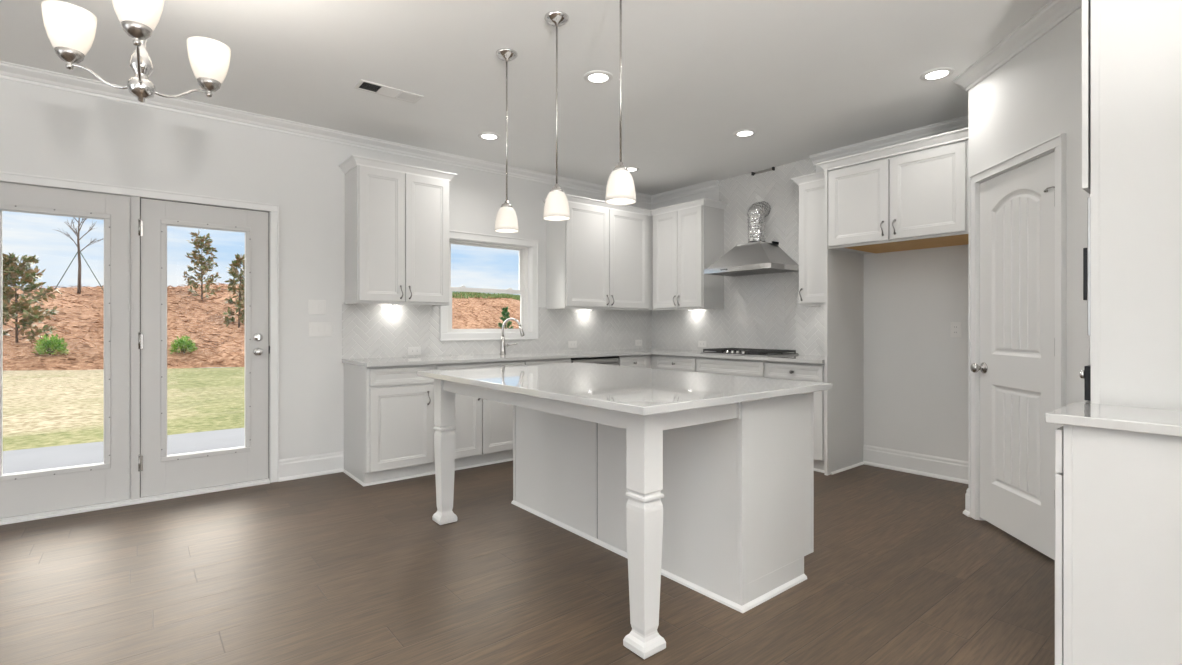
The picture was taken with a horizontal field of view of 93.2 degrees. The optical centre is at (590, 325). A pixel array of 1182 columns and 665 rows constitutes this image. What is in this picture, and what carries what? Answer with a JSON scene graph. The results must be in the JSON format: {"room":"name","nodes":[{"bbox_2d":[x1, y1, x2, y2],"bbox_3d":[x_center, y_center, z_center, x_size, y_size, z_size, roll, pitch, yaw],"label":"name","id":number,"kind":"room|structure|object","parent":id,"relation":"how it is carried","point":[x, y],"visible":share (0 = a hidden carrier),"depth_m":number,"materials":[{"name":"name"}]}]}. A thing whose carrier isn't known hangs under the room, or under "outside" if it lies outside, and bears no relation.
{"room":"kitchen","nodes":[
{"label":"kitchen","id":0,"kind":"room"},
{"bbox_2d":[0,78,651,459],"bbox_3d":[-2.535,-0.128,4.252,8.615,2.863,0.160,0,0,-39],"label":"wall","id":1,"kind":"structure","parent":0,"point":[45,131],"depth_m":4.30,"materials":[{"name":"paint"}]},
{"bbox_2d":[0,182,130,518],"bbox_3d":[-3.382,0.145,3.509,0.765,2.023,0.068,0,0,-39],"label":"door","id":2,"kind":"structure","parent":1,"relation":"in","point":[37,491],"depth_m":3.65,"materials":[{"name":"paint"}]},
{"bbox_2d":[0,181,269,500],"bbox_3d":[-3.091,0.139,3.791,1.660,2.090,0.157,0,0,-39],"label":"trim","id":3,"kind":"structure","parent":1,"relation":"attached to","point":[135,200],"depth_m":3.74,"materials":[{"name":"paint"}]},
{"bbox_2d":[0,478,269,524],"bbox_3d":[-3.094,1.170,3.796,1.573,0.028,0.225,0,0,-39],"label":"trim","id":4,"kind":"structure","parent":1,"relation":"attached to","point":[3,521],"depth_m":3.69,"materials":[{"name":"paint"}]},
{"bbox_2d":[0,171,278,482],"bbox_3d":[-3.039,0.131,3.727,1.696,2.106,0.022,0,0,-39],"label":"trim","id":5,"kind":"structure","parent":1,"relation":"attached to","point":[4,176],"depth_m":4.22,"materials":[{"name":"paint"}]},
{"bbox_2d":[138,198,269,497],"bbox_3d":[-2.738,0.145,3.991,0.787,2.023,0.130,0,0,-39],"label":"door","id":6,"kind":"structure","parent":1,"relation":"in","point":[160,472],"depth_m":3.94,"materials":[{"name":"paint"}]},
{"bbox_2d":[279,451,343,481],"bbox_3d":[-2.196,1.103,4.406,0.468,0.163,0.028,0,0,-39],"label":"baseboard","id":7,"kind":"structure","parent":1,"relation":"attached to","point":[327,463],"depth_m":4.40,"materials":[{"name":"paint"}]},
{"bbox_2d":[308,300,325,314],"bbox_3d":[-2.172,-0.149,4.437,0.128,0.116,0.012,0,0,-39],"label":"light switch","id":8,"kind":"object","parent":1,"relation":"attached to","point":[316,307],"visible":1,"depth_m":4.44,"materials":[{"name":"white plastic"}]},
{"bbox_2d":[309,322,332,336],"bbox_3d":[-2.151,0.027,4.453,0.176,0.116,0.012,0,0,-39],"label":"light switch","id":9,"kind":"object","parent":1,"relation":"attached to","point":[316,329],"visible":1,"depth_m":4.45,"materials":[{"name":"white plastic"}]},
{"bbox_2d":[0,61,718,203],"bbox_3d":[-2.226,-1.520,3.744,8.455,0.078,1.020,0,0,-39],"label":"trim","id":10,"kind":"structure","parent":1,"relation":"attached to","point":[9,71],"depth_m":4.30,"materials":[{"name":"paint"}]},
{"bbox_2d":[339,154,456,305],"bbox_3d":[-1.597,-0.739,4.662,0.857,1.129,0.384,0,0,-39],"label":"upper cabinet","id":11,"kind":"object","parent":1,"relation":"attached to","point":[397,214],"visible":1,"depth_m":4.50,"materials":[{"name":"paint"}]},
{"bbox_2d":[408,347,420,354],"bbox_3d":[-1.555,0.219,4.928,0.116,0.072,0.009,0,0,-39],"label":"wall outlet","id":12,"kind":"object","parent":1,"relation":"attached to","point":[411,350],"visible":1,"depth_m":4.93,"materials":[{"name":"white plastic"}]},
{"bbox_2d":[440,230,537,340],"bbox_3d":[-1.009,-0.372,5.473,1.064,1.016,0.185,0,0,-39],"label":"window","id":13,"kind":"structure","parent":1,"relation":"in","point":[527,248],"depth_m":5.54,"materials":[{"name":"paint"}]},
{"bbox_2d":[342,302,651,358],"bbox_3d":[-0.647,0.038,5.675,3.554,0.464,0.008,0,0,-39],"label":"backsplash","id":14,"kind":"structure","parent":1,"relation":"attached to","point":[368,330],"depth_m":5.25,"materials":[{"name":"tile"}]},
{"bbox_2d":[568,341,576,347],"bbox_3d":[-0.199,0.199,6.027,0.116,0.072,0.009,0,0,-39],"label":"wall outlet","id":15,"kind":"object","parent":1,"relation":"attached to","point":[571,344],"visible":1,"depth_m":6.03,"materials":[{"name":"white plastic"}]},
{"bbox_2d":[546,202,655,311],"bbox_3d":[0.252,-0.713,6.161,1.543,1.077,0.384,0,0,-39],"label":"upper cabinet","id":16,"kind":"object","parent":1,"relation":"attached to","point":[598,257],"visible":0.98,"depth_m":5.83,"materials":[{"name":"paint"}]},
{"bbox_2d":[542,194,727,216],"bbox_3d":[0.456,-1.272,5.959,1.950,0.062,0.733,0,0,-7],"label":"crown molding","id":17,"kind":"structure","parent":16,"relation":"attached to","point":[571,198],"depth_m":5.88,"materials":[{"name":"paint"}]},
{"bbox_2d":[635,340,641,345],"bbox_3d":[0.567,0.199,6.648,0.116,0.072,0.009,0,0,-39],"label":"wall outlet","id":18,"kind":"object","parent":1,"relation":"attached to","point":[637,342],"visible":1,"depth_m":6.64,"materials":[{"name":"white plastic"}]},
{"bbox_2d":[0,0,1050,195],"bbox_3d":[0.418,-1.629,0.480,8.775,0.140,9.740,0,0,-39],"label":"ceiling","id":19,"kind":"structure","parent":0,"point":[811,77],"depth_m":3.36,"materials":[{"name":"paint"}]},
{"bbox_2d":[41,0,230,102],"bbox_3d":[-1.571,-1.180,1.964,0.550,0.758,0.507,0,0,-39],"label":"chandelier","id":20,"kind":"object","parent":19,"relation":"hanging from","point":[70,28],"visible":1,"depth_m":1.97,"materials":[{"name":"white glass"}]},
{"bbox_2d":[354,79,423,103],"bbox_3d":[-1.341,-1.556,3.720,0.410,0.006,0.156,0,0,-39],"label":"ceiling vent","id":21,"kind":"object","parent":19,"relation":"in","point":[364,85],"visible":1,"depth_m":3.71,"materials":[{"name":"white plastic"}]},
{"bbox_2d":[478,132,500,139],"bbox_3d":[-0.835,-1.555,4.589,0.184,0.008,0.184,0,0,-39],"label":"recessed light","id":22,"kind":"object","parent":19,"relation":"in","point":[485,135],"visible":1,"depth_m":4.58,"materials":[{"name":"white plastic"}]},
{"bbox_2d":[495,48,518,232],"bbox_3d":[-0.482,-1.051,3.200,0.135,1.016,0.135,0,0,-39],"label":"pendant light","id":23,"kind":"object","parent":19,"relation":"hanging from","point":[506,221],"visible":1,"depth_m":3.17,"materials":[{"name":"white glass"}]},
{"bbox_2d":[543,11,569,220],"bbox_3d":[-0.173,-1.051,2.826,0.135,1.016,0.135,0,0,-39],"label":"pendant light","id":24,"kind":"object","parent":19,"relation":"hanging from","point":[556,208],"visible":1,"depth_m":2.80,"materials":[{"name":"white glass"}]},
{"bbox_2d":[584,70,612,83],"bbox_3d":[0.045,-1.555,3.502,0.184,0.008,0.184,0,0,-39],"label":"recessed light","id":25,"kind":"object","parent":19,"relation":"in","point":[598,76],"visible":1,"depth_m":3.49,"materials":[{"name":"white plastic"}]},
{"bbox_2d":[605,0,635,204],"bbox_3d":[0.130,-1.051,2.448,0.135,1.016,0.135,0,0,-39],"label":"pendant light","id":26,"kind":"object","parent":19,"relation":"hanging from","point":[620,190],"visible":1,"depth_m":2.42,"materials":[{"name":"white glass"}]},
{"bbox_2d":[627,166,638,171],"bbox_3d":[0.390,-1.555,5.554,0.184,0.008,0.184,0,0,-39],"label":"recessed light","id":27,"kind":"object","parent":19,"relation":"in","point":[630,168],"visible":0.6,"depth_m":5.54,"materials":[{"name":"white plastic"}]},
{"bbox_2d":[733,129,756,136],"bbox_3d":[1.244,-1.555,4.515,0.184,0.008,0.184,0,0,-39],"label":"recessed light","id":28,"kind":"object","parent":19,"relation":"in","point":[744,132],"visible":1,"depth_m":4.51,"materials":[{"name":"white plastic"}]},
{"bbox_2d":[920,67,954,80],"bbox_3d":[2.140,-1.555,3.459,0.184,0.008,0.184,0,0,-39],"label":"recessed light","id":29,"kind":"object","parent":19,"relation":"in","point":[943,72],"visible":1,"depth_m":3.45,"materials":[{"name":"white plastic"}]},
{"bbox_2d":[0,460,1054,664],"bbox_3d":[0.469,1.244,0.418,8.775,0.120,9.580,0,0,-39],"label":"floor","id":30,"kind":"structure","parent":0,"point":[328,569],"depth_m":2.54,"materials":[{"name":"brown wood"}]},
{"bbox_2d":[343,363,434,486],"bbox_3d":[-1.619,0.742,4.476,0.535,0.884,0.646,0,0,-39],"label":"base cabinet","id":31,"kind":"object","parent":30,"relation":"on","point":[389,431],"visible":0.99,"depth_m":4.27,"materials":[{"name":"paint"}]},
{"bbox_2d":[342,348,823,366],"bbox_3d":[0.150,0.285,4.695,3.564,0.030,2.534,0,0,-39],"label":"countertop","id":32,"kind":"structure","parent":31,"relation":"on","point":[448,359],"depth_m":4.95,"materials":[{"name":"stone"}]},
{"bbox_2d":[500,318,523,353],"bbox_3d":[-0.761,0.096,5.391,0.237,0.349,0.060,0,0,1],"label":"faucet","id":33,"kind":"object","parent":32,"relation":"on","point":[503,345],"visible":0.97,"depth_m":5.38,"materials":[{"name":"silver metal"}]},
{"bbox_2d":[700,348,798,356],"bbox_3d":[1.510,0.248,5.368,0.505,0.044,0.760,0,0,-39],"label":"gas cooktop","id":34,"kind":"object","parent":32,"relation":"in","point":[725,351],"visible":1,"depth_m":5.20,"materials":[{"name":"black metal"}]},
{"bbox_2d":[432,360,523,473],"bbox_3d":[-1.088,0.742,4.906,0.830,0.884,0.646,0,0,-39],"label":"base cabinet","id":35,"kind":"object","parent":30,"relation":"on","point":[484,428],"visible":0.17,"depth_m":4.69,"materials":[{"name":"paint"}]},
{"bbox_2d":[524,358,570,364],"bbox_3d":[-0.562,0.742,5.332,0.520,0.884,0.646,0,0,-39],"label":"base cabinet","id":36,"kind":"object","parent":30,"relation":"on","point":[564,360],"visible":0.02,"depth_m":5.10,"materials":[{"name":"paint"}]},
{"bbox_2d":[571,356,618,365],"bbox_3d":[-0.120,0.745,5.678,0.594,0.879,0.665,0,0,-39],"label":"dishwasher","id":37,"kind":"object","parent":30,"relation":"on","point":[609,360],"visible":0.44,"depth_m":5.49,"materials":[{"name":"silver metal"}]},
{"bbox_2d":[432,379,813,658],"bbox_3d":[0.069,0.742,3.047,1.161,0.884,1.855,0,0,-39],"label":"kitchen island","id":38,"kind":"object","parent":30,"relation":"on","point":[717,502],"visible":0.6,"depth_m":2.52,"materials":[{"name":"paint"}]},
{"bbox_2d":[417,362,831,415],"bbox_3d":[0.045,0.285,3.010,1.245,0.030,1.950,0,0,-39],"label":"island countertop","id":39,"kind":"structure","parent":38,"relation":"on","point":[641,391],"depth_m":2.58,"materials":[{"name":"stone"}]},
{"bbox_2d":[618,355,650,367],"bbox_3d":[0.286,0.742,6.020,0.465,0.884,0.646,0,0,-39],"label":"base cabinet","id":40,"kind":"object","parent":30,"relation":"on","point":[644,361],"visible":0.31,"depth_m":5.80,"materials":[{"name":"paint"}]},
{"bbox_2d":[651,354,696,371],"bbox_3d":[0.870,0.742,6.125,0.646,0.884,1.216,0,0,-39],"label":"base cabinet","id":41,"kind":"object","parent":30,"relation":"on","point":[668,362],"visible":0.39,"depth_m":5.69,"materials":[{"name":"paint"}]},
{"bbox_2d":[697,357,764,377],"bbox_3d":[1.493,0.742,5.356,0.646,0.884,0.763,0,0,-39],"label":"base cabinet","id":42,"kind":"object","parent":30,"relation":"on","point":[754,368],"visible":0.02,"depth_m":5.15,"materials":[{"name":"paint"}]},
{"bbox_2d":[765,361,823,472],"bbox_3d":[1.907,0.742,4.844,0.646,0.884,0.552,0,0,-39],"label":"base cabinet","id":43,"kind":"object","parent":30,"relation":"on","point":[813,372],"visible":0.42,"depth_m":4.53,"materials":[{"name":"paint"}]},
{"bbox_2d":[816,162,863,474],"bbox_3d":[2.077,-0.056,4.632,0.648,2.480,0.084,0,0,-39],"label":"end panel","id":44,"kind":"object","parent":30,"relation":"on","point":[843,270],"visible":0.72,"depth_m":4.58,"materials":[{"name":"paint"}]},
{"bbox_2d":[1055,424,1181,664],"bbox_3d":[1.780,0.742,1.622,0.384,0.884,0.678,0,0,-39],"label":"base cabinet","id":45,"kind":"object","parent":30,"relation":"on","point":[1118,494],"visible":0.94,"depth_m":1.62,"materials":[{"name":"paint"}]},
{"bbox_2d":[1045,402,1181,436],"bbox_3d":[1.775,0.285,1.607,0.410,0.030,0.662,0,0,-39],"label":"countertop","id":46,"kind":"structure","parent":45,"relation":"on","point":[1168,422],"depth_m":1.67,"materials":[{"name":"stone"}]},
{"bbox_2d":[652,141,1027,491],"bbox_3d":[3.765,-0.188,3.192,0.160,2.743,9.420,0,0,-39],"label":"wall","id":47,"kind":"structure","parent":0,"point":[916,373],"depth_m":4.49,"materials":[{"name":"paint"}]},
{"bbox_2d":[653,205,723,310],"bbox_3d":[1.034,-0.713,6.117,0.384,1.077,0.733,0,0,-39],"label":"upper cabinet","id":48,"kind":"object","parent":47,"relation":"attached to","point":[686,242],"visible":1,"depth_m":5.92,"materials":[{"name":"paint"}]},
{"bbox_2d":[698,341,706,346],"bbox_3d":[1.229,0.199,6.175,0.009,0.072,0.116,0,0,-39],"label":"wall outlet","id":49,"kind":"object","parent":47,"relation":"attached to","point":[700,343],"visible":1,"depth_m":6.17,"materials":[{"name":"white plastic"}]},
{"bbox_2d":[652,158,823,355],"bbox_3d":[1.536,-0.644,5.810,0.008,1.829,2.530,0,0,-39],"label":"backsplash","id":50,"kind":"structure","parent":47,"relation":"attached to","point":[762,311],"depth_m":5.62,"materials":[{"name":"tile"}]},
{"bbox_2d":[704,239,798,276],"bbox_3d":[1.544,-0.676,5.402,0.491,0.320,0.760,0,0,-39],"label":"range hood","id":51,"kind":"object","parent":47,"relation":"attached to","point":[754,257],"visible":0.99,"depth_m":5.28,"materials":[{"name":"silver metal"}]},
{"bbox_2d":[747,201,770,241],"bbox_3d":[1.637,-1.027,5.489,0.235,0.422,0.186,0,0,-39],"label":"duct","id":52,"kind":"object","parent":51,"relation":"attached to","point":[756,214],"visible":0.98,"depth_m":5.41,"materials":[{"name":"silver metal"}]},
{"bbox_2d":[751,167,774,175],"bbox_3d":[1.711,-1.539,5.563,0.030,0.032,0.252,0,0,-39],"label":"bracket","id":53,"kind":"object","parent":47,"relation":"attached to","point":[772,168],"visible":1,"depth_m":5.57,"materials":[{"name":"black metal"}]},
{"bbox_2d":[791,171,823,306],"bbox_3d":[2.043,-0.739,4.876,0.379,1.129,0.437,0,0,-39],"label":"upper cabinet","id":54,"kind":"object","parent":47,"relation":"attached to","point":[811,186],"visible":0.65,"depth_m":4.82,"materials":[{"name":"paint"}]},
{"bbox_2d":[825,127,967,253],"bbox_3d":[2.418,-0.954,4.212,0.648,0.684,1.024,0,0,-39],"label":"upper cabinet","id":55,"kind":"object","parent":47,"relation":"attached to","point":[893,198],"visible":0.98,"depth_m":4.02,"materials":[{"name":"paint"}]},
{"bbox_2d":[809,0,1080,165],"bbox_3d":[2.569,-1.520,3.557,0.914,0.078,3.291,0,0,-4],"label":"trim","id":56,"kind":"structure","parent":47,"relation":"attached to","point":[1054,12],"depth_m":3.28,"materials":[{"name":"paint"}]},
{"bbox_2d":[951,322,960,337],"bbox_3d":[2.784,0.030,4.268,0.009,0.116,0.072,0,0,-39],"label":"wall outlet","id":57,"kind":"object","parent":47,"relation":"attached to","point":[955,326],"visible":1,"depth_m":4.26,"materials":[{"name":"white plastic"}]},
{"bbox_2d":[968,8,1089,488],"bbox_3d":[2.377,-0.188,3.027,0.110,2.743,0.970,0,0,6],"label":"wall","id":58,"kind":"structure","parent":0,"point":[1033,98],"depth_m":2.80,"materials":[{"name":"paint"}]},
{"bbox_2d":[863,445,969,516],"bbox_3d":[2.351,1.103,4.132,0.855,0.163,1.060,0,0,-39],"label":"baseboard","id":59,"kind":"structure","parent":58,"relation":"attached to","point":[954,470],"depth_m":4.45,"materials":[{"name":"paint"}]},
{"bbox_2d":[970,133,1065,559],"bbox_3d":[2.348,0.128,3.075,0.178,2.112,0.778,0,0,6],"label":"door","id":60,"kind":"structure","parent":58,"relation":"in","point":[1018,202],"depth_m":3.05,"materials":[{"name":"paint"}]},
{"bbox_2d":[1090,195,1090,364],"bbox_3d":[2.552,-0.188,2.293,0.110,2.743,0.749,0,0,-39],"label":"wall","id":61,"kind":"structure","parent":0,"point":[1090,195],"depth_m":2.55,"materials":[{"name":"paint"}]},
{"bbox_2d":[1081,0,1181,409],"bbox_3d":[2.225,-0.181,1.985,0.763,2.731,0.681,0,0,-39],"label":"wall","id":62,"kind":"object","parent":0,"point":[1131,50],"visible":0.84,"depth_m":1.88,"materials":[{"name":"paint"}]},
{"bbox_2d":[1080,365,1090,402],"bbox_3d":[2.159,0.503,2.068,0.736,0.722,0.495,0,0,-39],"label":"wall oven","id":63,"kind":"object","parent":62,"relation":"in","point":[1085,374],"visible":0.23,"depth_m":1.98,"materials":[{"name":"black glass"}]},
{"bbox_2d":[1083,197,1090,335],"bbox_3d":[2.169,-0.211,2.056,0.736,0.490,0.424,0,0,-39],"label":"microwave oven","id":64,"kind":"object","parent":62,"relation":"in","point":[1086,251],"visible":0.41,"depth_m":1.98,"materials":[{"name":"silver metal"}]},
{"label":"outside","id":65,"kind":"structure","parent":0,"visible":0},
{"bbox_2d":[3,428,244,473],"bbox_3d":[-1.834,1.344,7.028,18.000,0.120,3.270,0,0,-39],"label":"patio slab","id":66,"kind":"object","parent":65,"point":[23,460],"depth_m":5.77,"materials":[{"name":"concrete"}]},
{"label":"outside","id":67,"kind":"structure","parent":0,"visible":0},
{"bbox_2d":[3,284,519,370],"bbox_3d":[-4.810,-0.369,29.761,110.000,2.869,19.700,0,0,-39],"label":"slope","id":68,"kind":"structure","parent":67,"point":[58,361],"depth_m":16.63,"materials":[{"name":"brown soil"}]},
{"bbox_2d":[3,253,61,342],"bbox_3d":[-14.688,-0.694,14.257,1.751,2.359,1.607,0,0,-39],"label":"sapling","id":69,"kind":"object","parent":68,"relation":"on","point":[12,271],"visible":0.92,"depth_m":14.28,"materials":[{"name":"green plant"}]},
{"bbox_2d":[32,334,68,354],"bbox_3d":[-13.175,0.458,13.636,0.682,0.552,0.702,0,0,-39],"label":"round bush","id":70,"kind":"object","parent":68,"relation":"on","point":[49,346],"visible":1,"depth_m":13.57,"materials":[{"name":"green plant"}]},
{"bbox_2d":[54,217,103,293],"bbox_3d":[-17.939,-2.840,19.638,1.652,3.536,0.830,0,0,-25],"label":"bare tree","id":71,"kind":"object","parent":68,"relation":"on","point":[84,219],"visible":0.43,"depth_m":19.64,"materials":[{"name":"brown plant"}]},
{"bbox_2d":[168,335,196,353],"bbox_3d":[-10.738,0.483,14.726,0.641,0.539,0.644,0,0,-39],"label":"round bush","id":72,"kind":"object","parent":68,"relation":"on","point":[181,344],"visible":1,"depth_m":14.65,"materials":[{"name":"green plant"}]},
{"bbox_2d":[182,229,221,299],"bbox_3d":[-14.044,-2.181,20.193,1.202,2.624,1.280,0,0,-22],"label":"sapling","id":73,"kind":"object","parent":68,"relation":"on","point":[199,243],"visible":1,"depth_m":20.18,"materials":[{"name":"green plant"}]},
{"bbox_2d":[222,253,244,327],"bbox_3d":[-11.033,-1.101,17.577,0.922,2.398,0.960,0,0,30],"label":"sapling","id":74,"kind":"object","parent":68,"relation":"on","point":[233,271],"visible":0.62,"depth_m":17.45,"materials":[{"name":"green plant"}]},
{"bbox_2d":[3,282,519,369],"bbox_3d":[-9.052,-0.432,21.499,31.317,3.023,11.710,0,0,-39],"label":"straw","id":75,"kind":"object","parent":68,"relation":"on","point":[179,286],"visible":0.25,"depth_m":16.77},
{"bbox_2d":[452,292,519,299],"bbox_3d":[-2.074,-1.688,33.524,21.066,0.629,1.975,0,0,-39],"label":"weeds","id":76,"kind":"object","parent":68,"relation":"on","point":[463,294],"visible":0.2,"depth_m":29.97,"materials":[{"name":"green plant"}]},
{"bbox_2d":[497,307,512,328],"bbox_3d":[-3.387,-0.237,22.245,0.667,1.109,0.696,0,0,6],"label":"sapling","id":77,"kind":"object","parent":68,"relation":"on","point":[505,313],"visible":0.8,"depth_m":22.14,"materials":[{"name":"green plant"}]},
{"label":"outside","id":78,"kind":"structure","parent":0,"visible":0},
{"bbox_2d":[3,367,244,450],"bbox_3d":[-4.410,1.148,13.384,70.000,0.319,9.850,0,0,-39],"label":"lawn","id":79,"kind":"structure","parent":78,"point":[42,408],"depth_m":8.61,"materials":[{"name":"plant"}]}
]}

